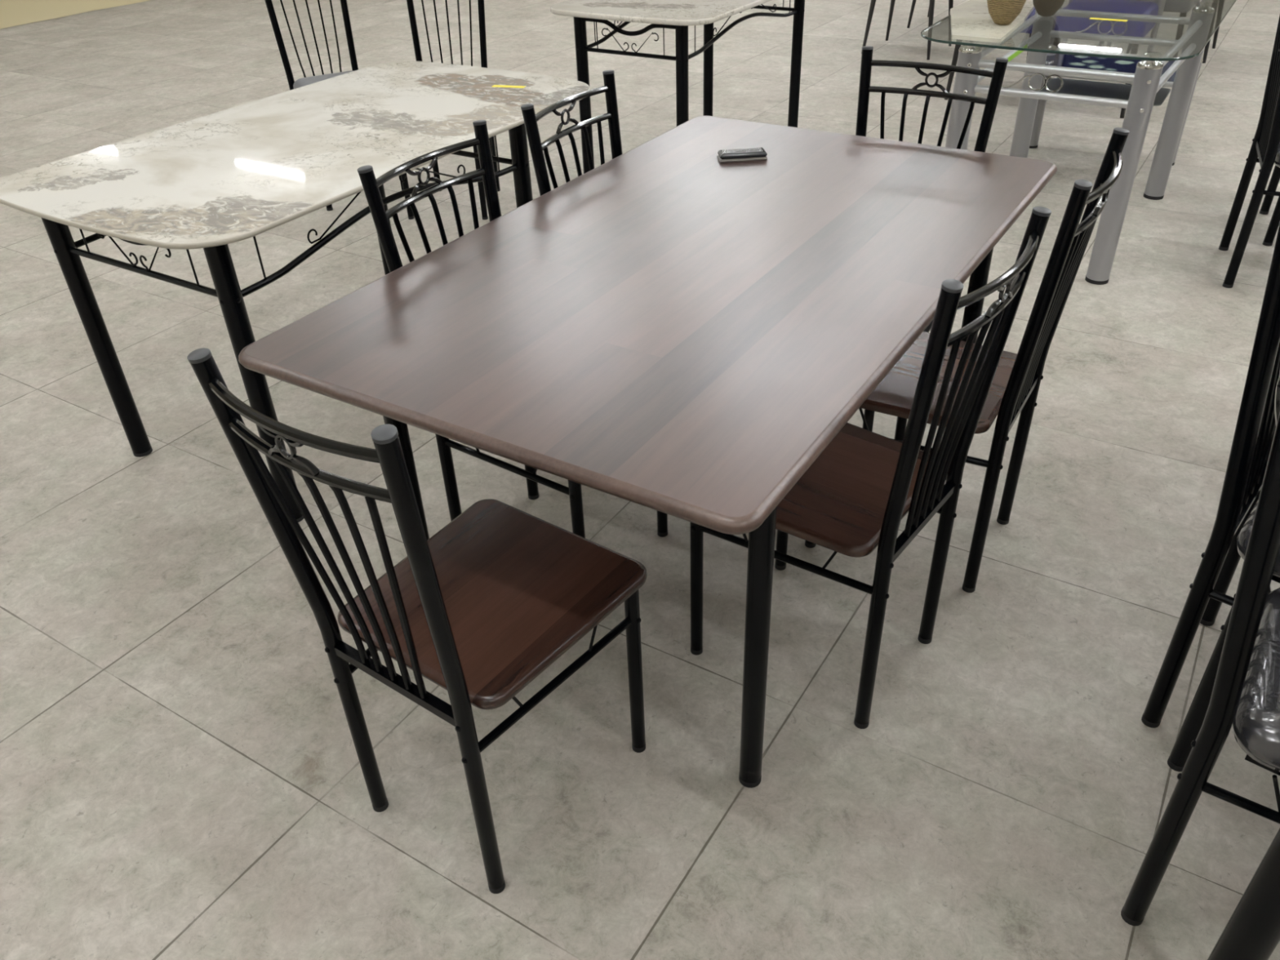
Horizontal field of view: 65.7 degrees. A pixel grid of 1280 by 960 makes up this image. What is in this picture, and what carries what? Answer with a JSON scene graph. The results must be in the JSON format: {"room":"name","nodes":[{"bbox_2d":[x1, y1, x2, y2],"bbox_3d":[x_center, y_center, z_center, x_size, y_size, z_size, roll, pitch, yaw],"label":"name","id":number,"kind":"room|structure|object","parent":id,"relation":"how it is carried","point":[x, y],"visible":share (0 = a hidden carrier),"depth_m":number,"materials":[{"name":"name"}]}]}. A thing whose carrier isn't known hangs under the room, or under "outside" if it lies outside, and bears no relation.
{"room":"store","nodes":[
{"label":"store","id":0,"kind":"room"},
{"bbox_2d":[0,0,1279,959],"bbox_3d":[0.905,-4.291,8.688,25.000,0.100,28.000,18,40,27],"label":"floor","id":1,"kind":"structure","parent":0,"point":[182,778],"depth_m":2.07,"materials":[{"name":"tile"}]},
{"bbox_2d":[0,0,149,28],"bbox_3d":[-6.368,-6.753,12.512,7.825,0.001,28.000,18,40,27],"label":"trim","id":2,"kind":"structure","parent":1,"relation":"on","point":[12,12],"depth_m":8.78,"materials":[{"name":"beige plastic"}]},
{"bbox_2d":[0,61,590,522],"bbox_3d":[-0.809,-0.602,2.788,0.835,0.751,1.456,18,40,27],"label":"marble table","id":3,"kind":"object","parent":1,"relation":"on","point":[211,182],"visible":0.9,"depth_m":2.40,"materials":[{"name":"beige stone"}]},
{"bbox_2d":[264,0,403,210],"bbox_3d":[-1.315,-1.771,4.181,0.371,1.096,0.505,-19,38,-23],"label":"dining chair","id":4,"kind":"object","parent":1,"relation":"on","point":[304,81],"visible":0.35,"depth_m":4.26,"materials":[{"name":"black paint"}]},
{"bbox_2d":[293,71,352,88],"bbox_3d":[-1.283,-1.658,4.198,0.311,0.065,0.387,-19,38,-23],"label":"seat cushion","id":5,"kind":"object","parent":4,"relation":"on","point":[304,81],"depth_m":4.23,"materials":[{"name":"grey leather"}]},
{"bbox_2d":[186,347,647,893],"bbox_3d":[-0.267,0.168,1.520,0.374,0.911,0.478,21,41,29],"label":"dining chair","id":6,"kind":"object","parent":1,"relation":"on","point":[477,609],"visible":1,"depth_m":1.47,"materials":[{"name":"black paint"}]},
{"bbox_2d":[400,0,500,219],"bbox_3d":[-0.798,-1.629,4.010,0.347,1.026,0.473,2,35,6],"label":"dining chair","id":7,"kind":"object","parent":1,"relation":"on","point":[410,2],"visible":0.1,"depth_m":4.07,"materials":[{"name":"black paint"}]},
{"bbox_2d":[356,120,667,537],"bbox_3d":[-0.218,-0.217,2.067,0.478,0.911,0.374,18,40,26],"label":"dining chair","id":8,"kind":"object","parent":1,"relation":"on","point":[371,185],"visible":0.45,"depth_m":1.98,"materials":[{"name":"black paint"}]},
{"bbox_2d":[520,70,622,195],"bbox_3d":[0.038,-0.452,2.386,0.478,0.911,0.374,17,39,25],"label":"dining chair","id":9,"kind":"object","parent":1,"relation":"on","point":[531,119],"visible":0.31,"depth_m":2.27,"materials":[{"name":"black paint"}]},
{"bbox_2d":[238,115,1057,787],"bbox_3d":[0.152,-0.144,2.080,0.914,0.750,1.517,18,40,27],"label":"dining table","id":10,"kind":"object","parent":1,"relation":"on","point":[670,327],"visible":0.88,"depth_m":1.62,"materials":[{"name":"brown wood"}]},
{"bbox_2d":[716,147,767,162],"bbox_3d":[0.233,-0.743,2.261,0.110,0.018,0.047,-5,35,-4],"label":"harmonica","id":11,"kind":"object","parent":10,"relation":"on","point":[753,153],"visible":1,"depth_m":2.25,"materials":[{"name":"grey metal"}]},
{"bbox_2d":[550,0,804,173],"bbox_3d":[0.273,-1.776,4.400,0.730,0.750,1.340,18,40,27],"label":"marble table","id":12,"kind":"object","parent":1,"relation":"on","point":[677,15],"visible":0.96,"depth_m":3.91,"materials":[{"name":"black paint"}]},
{"bbox_2d":[689,206,1051,728],"bbox_3d":[0.361,-0.032,1.770,0.478,0.911,0.374,23,42,31],"label":"dining chair","id":13,"kind":"object","parent":1,"relation":"on","point":[853,500],"visible":0.91,"depth_m":1.68,"materials":[{"name":"black paint"}]},
{"bbox_2d":[861,0,953,60],"bbox_3d":[1.706,-3.137,6.145,0.460,0.881,0.470,18,40,27],"label":"padded chair","id":14,"kind":"object","parent":1,"relation":"on","point":[931,4],"visible":0.84,"depth_m":6.25,"materials":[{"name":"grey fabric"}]},
{"bbox_2d":[906,0,928,28],"bbox_3d":[2.161,-3.575,6.744,0.460,0.881,0.470,18,40,27],"label":"padded chair","id":15,"kind":"object","parent":1,"relation":"on","point":[913,2],"visible":0.42,"depth_m":6.89,"materials":[{"name":"black metal"}]},
{"bbox_2d":[855,45,1008,440],"bbox_3d":[0.608,-0.550,2.494,0.374,0.911,0.478,18,40,27],"label":"dining chair","id":16,"kind":"object","parent":1,"relation":"on","point":[997,74],"visible":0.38,"depth_m":2.44,"materials":[{"name":"black paint"}]},
{"bbox_2d":[804,127,1129,592],"bbox_3d":[0.638,-0.249,2.063,0.478,0.911,0.374,18,40,26],"label":"dining chair","id":17,"kind":"object","parent":1,"relation":"on","point":[1014,389],"visible":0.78,"depth_m":1.97,"materials":[{"name":"black paint"}]},
{"bbox_2d":[944,6,1062,99],"bbox_3d":[1.935,-2.508,5.175,0.462,0.952,0.434,18,40,27],"label":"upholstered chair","id":18,"kind":"object","parent":1,"relation":"on","point":[1028,30],"visible":0.13,"depth_m":5.26,"materials":[{"name":"grey metal"}]},
{"bbox_2d":[1020,7,1055,33],"bbox_3d":[1.934,-2.457,5.203,0.420,0.115,0.400,18,40,27],"label":"seat cushion","id":19,"kind":"object","parent":18,"relation":"on","point":[1028,30],"depth_m":5.01,"materials":[{"name":"purple fabric"}]},
{"bbox_2d":[920,0,1236,284],"bbox_3d":[1.629,-1.380,3.758,0.850,0.750,1.440,18,40,27],"label":"glass table","id":20,"kind":"object","parent":1,"relation":"on","point":[1147,79],"visible":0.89,"depth_m":3.38,"materials":[{"name":"grey"}]},
{"bbox_2d":[950,0,1034,43],"bbox_3d":[1.208,-1.615,3.453,0.297,0.012,0.728,18,40,27],"label":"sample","id":21,"kind":"object","parent":20,"relation":"on","point":[971,20],"visible":0.88,"depth_m":3.34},
{"bbox_2d":[986,0,1026,25],"bbox_3d":[1.207,-1.676,3.210,0.164,0.368,0.164,18,40,27],"label":"woven vase","id":22,"kind":"object","parent":21,"relation":"on","point":[1002,12],"visible":1,"depth_m":3.25,"materials":[{"name":"wicker"}]},
{"bbox_2d":[1032,0,1065,16],"bbox_3d":[1.413,-1.767,3.364,0.156,0.350,0.156,18,40,27],"label":"woven vase","id":23,"kind":"object","parent":20,"relation":"on","point":[1043,7],"visible":1,"depth_m":3.42,"materials":[{"name":"brown wicker"}]},
{"bbox_2d":[1053,0,1165,118],"bbox_3d":[2.357,-2.381,4.970,0.462,0.952,0.434,18,40,27],"label":"upholstered chair","id":24,"kind":"object","parent":1,"relation":"on","point":[1066,24],"visible":0.59,"depth_m":4.92,"materials":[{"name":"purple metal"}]},
{"bbox_2d":[1053,0,1159,37],"bbox_3d":[2.355,-2.331,4.998,0.420,0.115,0.400,18,40,27],"label":"seat cushion","id":25,"kind":"object","parent":24,"relation":"on","point":[1066,24],"depth_m":4.90,"materials":[{"name":"purple fabric"}]},
{"bbox_2d":[1019,43,1203,165],"bbox_3d":[2.023,-1.623,4.342,0.666,0.452,0.461,18,40,27],"label":"coffee table","id":26,"kind":"object","parent":1,"relation":"on","point":[1072,86],"visible":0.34,"depth_m":4.31,"materials":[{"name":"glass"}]},
{"bbox_2d":[1097,0,1199,57],"bbox_3d":[2.866,-2.754,5.473,0.462,0.952,0.434,18,40,27],"label":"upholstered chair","id":27,"kind":"object","parent":1,"relation":"on","point":[1183,6],"visible":0.34,"depth_m":5.34,"materials":[{"name":"black metal"}]},
{"bbox_2d":[1124,0,1198,13],"bbox_3d":[2.864,-2.704,5.501,0.420,0.115,0.400,18,40,27],"label":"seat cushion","id":28,"kind":"object","parent":27,"relation":"on","point":[1171,6],"depth_m":5.32,"materials":[{"name":"purple fabric"}]},
{"bbox_2d":[1125,0,1224,63],"bbox_3d":[3.254,-2.994,5.855,0.460,0.881,0.470,18,40,27],"label":"padded chair","id":29,"kind":"object","parent":1,"relation":"on","point":[1215,4],"visible":0.45,"depth_m":6.00,"materials":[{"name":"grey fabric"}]},
{"bbox_2d":[1120,372,1279,925],"bbox_3d":[0.969,0.247,1.300,0.479,0.954,0.393,20,41,28],"label":"dining chair","id":30,"kind":"object","parent":1,"relation":"on","point":[1239,686],"visible":1,"depth_m":1.29,"materials":[{"name":"black paint"}]},
{"bbox_2d":[1232,587,1279,771],"bbox_3d":[1.013,0.300,1.302,0.376,0.063,0.371,20,41,28],"label":"seat cushion","id":31,"kind":"object","parent":30,"relation":"on","point":[1256,718],"depth_m":1.30,"materials":[{"name":"grey plastic"}]},
{"bbox_2d":[1141,222,1279,728],"bbox_3d":[1.163,0.035,1.592,0.479,0.954,0.393,25,43,33],"label":"dining chair","id":32,"kind":"object","parent":1,"relation":"on","point":[1253,437],"visible":0.88,"depth_m":1.60,"materials":[{"name":"black paint"}]},
{"bbox_2d":[1236,498,1279,577],"bbox_3d":[1.204,0.090,1.590,0.376,0.063,0.371,25,43,33],"label":"seat cushion","id":33,"kind":"object","parent":32,"relation":"on","point":[1242,540],"depth_m":1.60,"materials":[{"name":"grey plastic"}]},
{"bbox_2d":[1207,827,1279,959],"bbox_3d":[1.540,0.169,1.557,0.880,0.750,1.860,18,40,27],"label":"dining chair","id":34,"kind":"object","parent":1,"relation":"on","point":[1252,931],"visible":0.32,"depth_m":1.16,"materials":[{"name":"black metal"}]},
{"bbox_2d":[1218,15,1279,288],"bbox_3d":[2.188,-1.109,3.164,0.479,0.954,0.393,13,38,20],"label":"dining chair","id":35,"kind":"object","parent":1,"relation":"on","point":[1265,146],"visible":1,"depth_m":3.23,"materials":[{"name":"black paint"}]},
{"bbox_2d":[1274,142,1279,167],"bbox_3d":[2.236,-1.061,3.172,0.376,0.063,0.371,13,38,20],"label":"seat cushion","id":36,"kind":"object","parent":35,"relation":"on","point":[1277,146],"depth_m":3.12,"materials":[{"name":"grey plastic"}]},
{"bbox_2d":[1259,164,1279,246],"bbox_3d":[2.502,-1.313,3.437,0.479,0.954,0.393,14,38,21],"label":"dining chair","id":37,"kind":"object","parent":1,"relation":"on","point":[1273,225],"visible":0.96,"depth_m":3.64,"materials":[{"name":"black paint"}]},
{"bbox_2d":[1040,77,1171,106],"bbox_3d":[2.014,-1.688,4.301,0.500,0.006,0.300,18,40,27],"label":"glass shelf","id":38,"kind":"object","parent":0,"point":[1072,86],"depth_m":4.32,"materials":[{"name":"grey"}]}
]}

